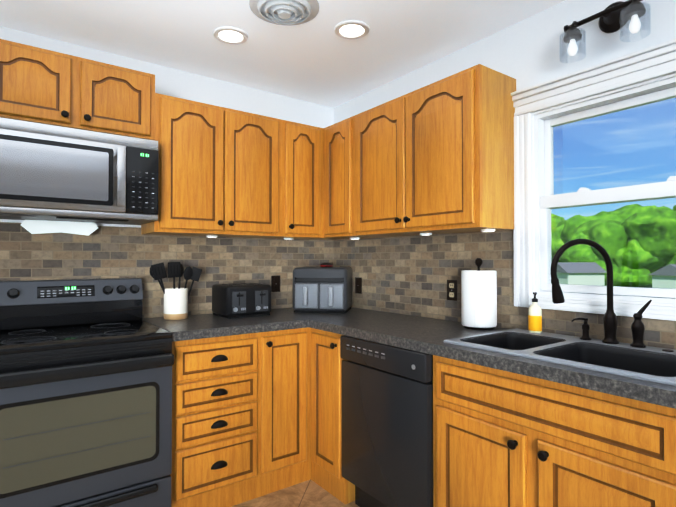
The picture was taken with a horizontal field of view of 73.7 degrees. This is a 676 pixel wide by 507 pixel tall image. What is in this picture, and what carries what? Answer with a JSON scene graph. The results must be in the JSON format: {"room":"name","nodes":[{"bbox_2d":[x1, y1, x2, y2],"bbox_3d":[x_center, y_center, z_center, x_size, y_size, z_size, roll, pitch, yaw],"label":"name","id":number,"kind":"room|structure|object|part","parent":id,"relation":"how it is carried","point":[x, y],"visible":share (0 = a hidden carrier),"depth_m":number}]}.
{"room":"kitchen","nodes":[
{"label":"kitchen","id":0,"kind":"room"},
{"bbox_2d":[0,26,333,227],"bbox_3d":[-2.415,0.081,1.900,6.100,2.515,0.150,1,-1,-36],"label":"wall","id":1,"kind":"structure","parent":0,"point":[188,86],"depth_m":2.94},
{"bbox_2d":[0,39,154,139],"bbox_3d":[-1.386,-0.805,2.354,0.759,0.360,0.355,1,-1,-36],"label":"upper cabinet","id":2,"kind":"object","parent":1,"relation":"attached to","point":[43,86],"visible":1,"depth_m":2.25},
{"bbox_2d":[0,117,158,235],"bbox_3d":[-1.359,-0.351,2.310,0.751,0.499,0.444,1,-1,-36],"label":"microwave","id":3,"kind":"object","parent":2,"relation":"attached to","point":[56,179],"visible":0.98,"depth_m":2.18},
{"bbox_2d":[0,222,332,317],"bbox_3d":[-1.079,0.146,2.784,2.600,0.600,0.008,1,-1,-36],"label":"backsplash","id":4,"kind":"structure","parent":1,"relation":"attached to","point":[105,252],"depth_m":2.76},
{"bbox_2d":[271,275,279,291],"bbox_3d":[-0.446,0.218,3.239,0.072,0.118,0.008,1,-1,-36],"label":"electrical outlet","id":5,"kind":"object","parent":4,"relation":"attached to","point":[275,283],"visible":1,"depth_m":3.23},
{"bbox_2d":[141,93,280,237],"bbox_3d":[-0.762,-0.496,2.809,0.789,0.765,0.355,1,-1,-36],"label":"upper cabinet","id":6,"kind":"object","parent":1,"relation":"attached to","point":[219,171],"visible":0.98,"depth_m":2.66},
{"bbox_2d":[206,235,217,237],"bbox_3d":[-0.786,-0.106,2.811,0.072,0.013,0.072,1,-1,-36],"label":"puck light","id":7,"kind":"object","parent":6,"relation":"attached to","point":[212,236],"visible":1,"depth_m":2.79},
{"bbox_2d":[268,120,348,239],"bbox_3d":[-0.187,-0.490,3.232,0.638,0.765,0.355,1,-1,-36],"label":"upper cabinet","id":8,"kind":"object","parent":1,"relation":"attached to","point":[302,181],"visible":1,"depth_m":3.02},
{"bbox_2d":[0,0,565,107],"bbox_3d":[-0.354,-1.276,-0.879,6.100,0.120,7.100,1,-1,-36],"label":"ceiling","id":9,"kind":"structure","parent":0,"point":[317,60],"depth_m":2.42},
{"bbox_2d":[213,26,247,44],"bbox_3d":[-0.573,-1.163,2.411,0.184,0.010,0.184,1,-1,-36],"label":"recessed light","id":10,"kind":"object","parent":9,"relation":"in","point":[230,35],"visible":0.98,"depth_m":2.41},
{"bbox_2d":[249,0,318,25],"bbox_3d":[-0.254,-1.148,2.137,0.330,0.048,0.330,1,-1,-36],"label":"ceiling vent","id":11,"kind":"object","parent":9,"relation":"in","point":[288,12],"visible":1,"depth_m":2.13},
{"bbox_2d":[334,20,368,39],"bbox_3d":[0.072,-1.164,2.352,0.184,0.010,0.184,1,-1,-36],"label":"recessed light","id":12,"kind":"object","parent":9,"relation":"in","point":[352,29],"visible":0.98,"depth_m":2.34},
{"bbox_2d":[232,479,358,506],"bbox_3d":[-0.354,1.356,-0.917,6.100,0.115,7.100,1,-1,-36],"label":"floor","id":13,"kind":"structure","parent":0,"point":[309,493],"depth_m":2.47},
{"bbox_2d":[0,278,174,506],"bbox_3d":[-1.271,0.741,2.173,0.753,1.203,0.744,1,-1,-36],"label":"range","id":14,"kind":"object","parent":13,"relation":"on","point":[86,392],"visible":1,"depth_m":1.99},
{"bbox_2d":[170,327,310,506],"bbox_3d":[-0.661,0.893,2.694,0.840,0.914,0.628,1,-1,-36],"label":"base cabinet","id":15,"kind":"object","parent":13,"relation":"on","point":[241,418],"visible":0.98,"depth_m":2.39},
{"bbox_2d":[142,311,305,341],"bbox_3d":[-0.679,0.412,2.675,0.780,0.045,0.632,1,-1,-36],"label":"countertop","id":16,"kind":"structure","parent":15,"relation":"on","point":[199,326],"depth_m":2.49},
{"bbox_2d":[150,262,201,319],"bbox_3d":[-0.966,0.219,2.704,0.308,0.340,0.138,1,-1,-36],"label":"utensil crock","id":17,"kind":"object","parent":16,"relation":"on","point":[176,303],"visible":1,"depth_m":2.65},
{"bbox_2d":[212,283,270,318],"bbox_3d":[-0.610,0.294,2.870,0.300,0.196,0.292,1,-1,-36],"label":"toaster","id":18,"kind":"object","parent":16,"relation":"on","point":[237,300],"visible":1,"depth_m":2.77},
{"bbox_2d":[271,307,675,408],"bbox_3d":[0.449,0.408,2.340,0.640,0.045,2.510,1,-1,-36],"label":"countertop","id":19,"kind":"structure","parent":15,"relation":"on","point":[421,334],"depth_m":1.88},
{"bbox_2d":[293,263,351,313],"bbox_3d":[-0.103,0.229,3.106,0.370,0.332,0.380,0,-1,9],"label":"air fryer","id":20,"kind":"object","parent":19,"relation":"on","point":[325,288],"visible":1,"depth_m":2.96},
{"bbox_2d":[461,258,496,329],"bbox_3d":[0.728,0.204,2.331,0.178,0.361,0.176,1,-1,-36],"label":"paper towel holder","id":21,"kind":"object","parent":19,"relation":"on","point":[478,299],"visible":0.98,"depth_m":2.25},
{"bbox_2d":[444,328,675,385],"bbox_3d":[0.917,0.466,1.737,0.540,0.214,0.845,1,-1,-36],"label":"sink","id":22,"kind":"object","parent":19,"relation":"in","point":[653,364],"visible":0.33,"depth_m":1.76},
{"bbox_2d":[528,292,541,332],"bbox_3d":[0.920,0.275,2.105,0.059,0.187,0.059,1,-1,-36],"label":"soap bottle","id":23,"kind":"object","parent":22,"relation":"on","point":[534,317],"visible":1,"depth_m":2.08},
{"bbox_2d":[571,318,591,339],"bbox_3d":[1.038,0.319,1.914,0.085,0.094,0.055,1,-1,-36],"label":"soap dispenser pump","id":24,"kind":"object","parent":22,"relation":"on","point":[585,329],"visible":1,"depth_m":1.91},
{"bbox_2d":[630,300,651,347],"bbox_3d":[1.178,0.271,1.756,0.054,0.186,0.072,1,-1,-36],"label":"handle","id":25,"kind":"object","parent":22,"relation":"on","point":[637,328],"visible":1,"depth_m":1.75},
{"bbox_2d":[551,239,618,343],"bbox_3d":[1.002,0.152,1.838,0.286,0.425,0.062,0,-1,-4],"label":"faucet","id":26,"kind":"object","parent":19,"relation":"on","point":[610,322],"visible":1,"depth_m":1.83},
{"bbox_2d":[310,328,354,504],"bbox_3d":[0.160,0.893,2.722,0.660,0.914,0.340,1,-1,-36],"label":"base cabinet","id":27,"kind":"object","parent":13,"relation":"on","point":[326,420],"visible":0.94,"depth_m":2.52},
{"bbox_2d":[340,335,432,506],"bbox_3d":[0.438,0.889,2.330,0.622,0.911,0.612,1,-1,-36],"label":"dishwasher","id":28,"kind":"object","parent":13,"relation":"on","point":[387,425],"visible":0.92,"depth_m":2.11},
{"bbox_2d":[433,355,675,506],"bbox_3d":[0.899,0.879,1.719,0.660,0.914,0.908,1,-1,-36],"label":"base cabinet","id":29,"kind":"object","parent":13,"relation":"on","point":[501,438],"visible":1,"depth_m":1.52},
{"bbox_2d":[334,0,675,307],"bbox_3d":[2.086,0.065,0.805,0.150,2.515,6.950,1,-1,-36],"label":"wall","id":30,"kind":"structure","parent":0,"point":[525,53],"depth_m":2.19},
{"bbox_2d":[324,116,382,238],"bbox_3d":[0.117,-0.492,3.086,0.323,0.765,0.344,1,-1,-36],"label":"upper cabinet","id":31,"kind":"object","parent":30,"relation":"attached to","point":[339,179],"visible":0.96,"depth_m":2.96},
{"bbox_2d":[355,64,515,236],"bbox_3d":[0.485,-0.500,2.559,0.355,0.765,0.939,1,-1,-36],"label":"upper cabinet","id":32,"kind":"object","parent":30,"relation":"attached to","point":[437,157],"visible":1,"depth_m":2.28},
{"bbox_2d":[420,233,431,235],"bbox_3d":[0.500,-0.110,2.565,0.072,0.013,0.072,1,-1,-36],"label":"puck light","id":33,"kind":"object","parent":32,"relation":"attached to","point":[425,234],"visible":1,"depth_m":2.54},
{"bbox_2d":[480,229,494,231],"bbox_3d":[0.743,-0.115,2.235,0.072,0.013,0.072,1,-1,-36],"label":"puck light","id":34,"kind":"object","parent":32,"relation":"attached to","point":[487,230],"visible":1,"depth_m":2.21},
{"bbox_2d":[333,230,675,349],"bbox_3d":[0.824,0.141,2.385,0.008,0.600,2.892,1,-1,-36],"label":"backsplash","id":35,"kind":"structure","parent":30,"relation":"attached to","point":[408,275],"depth_m":2.66},
{"bbox_2d":[355,277,361,293],"bbox_3d":[0.149,0.233,3.286,0.008,0.118,0.072,1,-1,-36],"label":"electrical outlet","id":36,"kind":"object","parent":35,"relation":"attached to","point":[358,285],"visible":1,"depth_m":3.28},
{"bbox_2d":[447,280,456,300],"bbox_3d":[0.657,0.211,2.597,0.008,0.118,0.072,1,-1,-36],"label":"electrical outlet","id":37,"kind":"object","parent":35,"relation":"attached to","point":[451,289],"visible":1,"depth_m":2.59},
{"bbox_2d":[511,38,675,320],"bbox_3d":[1.235,-0.276,1.922,0.202,1.072,1.028,1,-1,-36],"label":"window","id":38,"kind":"structure","parent":30,"relation":"in","point":[642,66],"depth_m":2.05},
{"bbox_3d":[1.241,-0.244,1.926,0.077,0.843,0.754,1,-1,-36],"label":"window sash","id":39,"kind":"part","parent":38,"relation":"part of"},
{"bbox_2d":[559,0,650,62],"bbox_3d":[1.112,-0.958,1.873,0.168,0.223,0.356,1,-1,-36],"label":"light","id":40,"kind":"object","parent":30,"relation":"attached to","point":[615,16],"visible":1,"depth_m":1.89},
{"label":"outside","id":41,"kind":"structure","parent":0,"visible":0},
{"bbox_3d":[79.419,5.815,148.912,299.600,0.020,460.000,1,-1,-36],"label":"ground","id":42,"kind":"structure","parent":41,"visible":0},
{"bbox_2d":[557,262,606,285],"bbox_3d":[27.009,2.701,51.128,4.900,3.400,3.900,0,-1,-8],"label":"shed","id":43,"kind":"object","parent":42,"relation":"on","point":[561,276],"depth_m":49.67},
{"bbox_2d":[551,204,675,286],"bbox_3d":[39.126,-2.097,101.374,62.552,20.298,186.846,1,-1,-36],"label":"trees","id":44,"kind":"object","parent":42,"relation":"on","point":[614,244],"depth_m":57.25},
{"bbox_2d":[649,264,675,288],"bbox_3d":[31.742,2.610,41.326,4.700,3.300,3.700,0,-1,-26],"label":"shed","id":45,"kind":"object","parent":42,"relation":"on","point":[663,277],"depth_m":40.73}
]}

